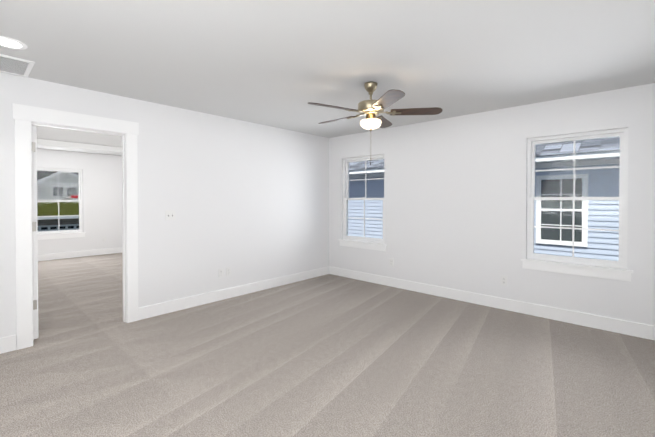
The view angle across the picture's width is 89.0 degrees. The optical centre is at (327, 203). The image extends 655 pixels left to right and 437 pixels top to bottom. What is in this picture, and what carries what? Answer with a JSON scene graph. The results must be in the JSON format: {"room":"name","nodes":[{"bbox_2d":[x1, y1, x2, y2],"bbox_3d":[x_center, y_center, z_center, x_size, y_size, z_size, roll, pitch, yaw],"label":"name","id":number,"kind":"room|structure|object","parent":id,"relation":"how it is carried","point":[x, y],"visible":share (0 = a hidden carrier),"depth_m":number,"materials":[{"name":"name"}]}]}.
{"room":"empty bedroom","nodes":[
{"label":"empty bedroom","id":0,"kind":"room"},
{"bbox_2d":[37,149,121,254],"bbox_3d":[-6.245,0.038,7.359,0.140,2.440,6.500,1,1,43],"label":"wall","id":1,"kind":"structure","parent":0,"point":[102,193],"depth_m":7.97,"materials":[{"name":"white paint"}]},
{"bbox_2d":[37,167,85,239],"bbox_3d":[-6.069,0.005,7.522,0.167,1.578,0.970,1,1,43],"label":"window","id":2,"kind":"structure","parent":1,"relation":"in","point":[51,208],"depth_m":7.56,"materials":[{"name":"white plastic"}]},
{"bbox_2d":[38,247,121,260],"bbox_3d":[-6.189,1.191,7.319,0.014,0.135,6.500,1,1,43],"label":"baseboard","id":3,"kind":"structure","parent":1,"relation":"attached to","point":[109,250],"depth_m":7.74,"materials":[{"name":"white wood"}]},
{"bbox_2d":[0,72,328,348],"bbox_3d":[-2.216,0.077,3.644,0.120,2.440,6.500,1,1,43],"label":"wall","id":4,"kind":"structure","parent":0,"point":[247,202],"depth_m":4.23,"materials":[{"name":"white paint"}]},
{"bbox_2d":[0,335,15,353],"bbox_3d":[-3.162,1.241,2.532,0.014,0.135,1.165,1,1,43],"label":"baseboard","id":5,"kind":"structure","parent":4,"relation":"attached to","point":[7,344],"depth_m":2.92,"materials":[{"name":"white wood"}]},
{"bbox_2d":[31,125,38,339],"bbox_3d":[-3.022,0.274,3.418,0.762,2.022,0.104,1,1,43],"label":"door leaf","id":6,"kind":"structure","parent":4,"relation":"in","point":[34,228],"depth_m":3.15,"materials":[{"name":"white wood"}]},
{"bbox_2d":[12,103,138,349],"bbox_3d":[-2.481,0.210,3.359,0.172,2.180,1.010,1,1,43],"label":"door frame","id":7,"kind":"structure","parent":4,"relation":"attached to","point":[24,116],"depth_m":3.09,"materials":[{"name":"white wood"}]},
{"bbox_2d":[165,210,175,219],"bbox_3d":[-1.854,0.144,3.937,0.017,0.116,0.116,1,1,43],"label":"switch plate","id":8,"kind":"object","parent":4,"relation":"attached to","point":[170,214],"visible":1,"depth_m":3.94,"materials":[{"name":"white plastic"}]},
{"bbox_2d":[219,268,223,277],"bbox_3d":[-1.414,0.929,4.429,0.008,0.115,0.070,1,1,43],"label":"electrical outlet plate","id":9,"kind":"object","parent":4,"relation":"attached to","point":[221,272],"visible":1,"depth_m":4.43,"materials":[{"name":"white plastic"}]},
{"bbox_2d":[138,267,327,319],"bbox_3d":[-1.037,1.217,4.836,0.014,0.135,3.125,1,1,43],"label":"baseboard","id":10,"kind":"structure","parent":4,"relation":"attached to","point":[153,310],"depth_m":4.42,"materials":[{"name":"white wood"}]},
{"bbox_2d":[0,253,654,436],"bbox_3d":[-2.615,1.368,3.985,10.390,0.150,6.840,1,1,43],"label":"floor","id":11,"kind":"structure","parent":0,"point":[329,355],"depth_m":2.63,"materials":[{"name":"carpet"}]},
{"bbox_2d":[0,0,654,155],"bbox_3d":[-2.615,-1.206,3.958,10.390,0.120,6.840,1,1,43],"label":"ceiling","id":12,"kind":"structure","parent":0,"point":[282,64],"depth_m":2.52,"materials":[{"name":"white paint"}]},
{"bbox_2d":[0,36,27,49],"bbox_3d":[-2.249,-1.126,2.342,0.208,0.008,0.208,1,1,43],"label":"recessed light","id":13,"kind":"object","parent":12,"relation":"in","point":[7,42],"visible":1,"depth_m":2.36,"materials":[{"name":"white plastic"}]},
{"bbox_2d":[0,54,34,76],"bbox_3d":[-2.732,-1.127,2.593,0.460,0.010,0.635,1,1,43],"label":"ceiling vent","id":14,"kind":"object","parent":12,"relation":"in","point":[15,66],"visible":0.98,"depth_m":2.73,"materials":[{"name":"white metal"}]},
{"bbox_2d":[37,139,121,153],"bbox_3d":[-5.187,-1.132,6.370,0.300,0.120,6.500,1,1,43],"label":"beam","id":15,"kind":"structure","parent":12,"relation":"attached to","point":[72,145],"depth_m":6.55,"materials":[{"name":"white paint"}]},
{"bbox_2d":[308,81,442,164],"bbox_3d":[0.371,-0.751,3.219,1.219,0.775,1.272,1,1,43],"label":"ceiling fan","id":16,"kind":"object","parent":12,"relation":"hanging from","point":[370,109],"visible":1,"depth_m":3.11,"materials":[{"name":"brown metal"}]},
{"bbox_2d":[329,83,654,325],"bbox_3d":[-0.344,0.048,6.434,10.390,2.440,0.140,1,1,43],"label":"wall","id":17,"kind":"structure","parent":0,"point":[456,203],"depth_m":4.16,"materials":[{"name":"white paint"}]},
{"bbox_2d":[338,154,386,250],"bbox_3d":[0.602,-0.014,5.535,0.970,1.518,0.167,1,1,43],"label":"window","id":18,"kind":"structure","parent":17,"relation":"in","point":[364,242],"depth_m":5.58,"materials":[{"name":"white plastic"}]},
{"bbox_2d":[328,266,654,339],"bbox_3d":[1.643,1.220,4.508,4.400,0.135,0.014,1,1,43],"label":"baseboard","id":19,"kind":"structure","parent":17,"relation":"attached to","point":[630,328],"depth_m":3.95,"materials":[{"name":"white wood"}]},
{"bbox_2d":[501,276,506,285],"bbox_3d":[2.145,0.943,4.046,0.070,0.115,0.008,1,1,43],"label":"electrical outlet plate","id":20,"kind":"object","parent":17,"relation":"attached to","point":[503,280],"visible":1,"depth_m":4.04,"materials":[{"name":"white plastic"}]},
{"bbox_2d":[521,128,632,281],"bbox_3d":[2.675,0.006,3.623,0.970,1.518,0.167,1,1,43],"label":"window","id":21,"kind":"structure","parent":17,"relation":"in","point":[606,269],"depth_m":3.58,"materials":[{"name":"white plastic"}]},
{"label":"outside","id":22,"kind":"structure","parent":0,"visible":0},
{"bbox_2d":[37,171,78,230],"bbox_3d":[-32.882,-3.829,39.704,4.250,18.500,55.000,1,1,43],"label":"houses","id":23,"kind":"structure","parent":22,"point":[71,195],"depth_m":40.68,"materials":[{"name":"grey"}]},
{"bbox_2d":[348,150,619,260],"bbox_3d":[2.955,1.733,7.707,20.000,5.307,0.440,1,1,43],"label":"neighbouring house","id":24,"kind":"structure","parent":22,"point":[581,245],"depth_m":6.41,"materials":[{"name":"blue"}]},
{"bbox_2d":[349,137,619,169],"bbox_3d":[5.604,-2.669,10.534,20.000,0.001,9.000,1,23,43],"label":"shingles","id":25,"kind":"object","parent":24,"relation":"on","point":[591,145],"depth_m":6.36,"materials":[{"name":"grey"}]}
]}

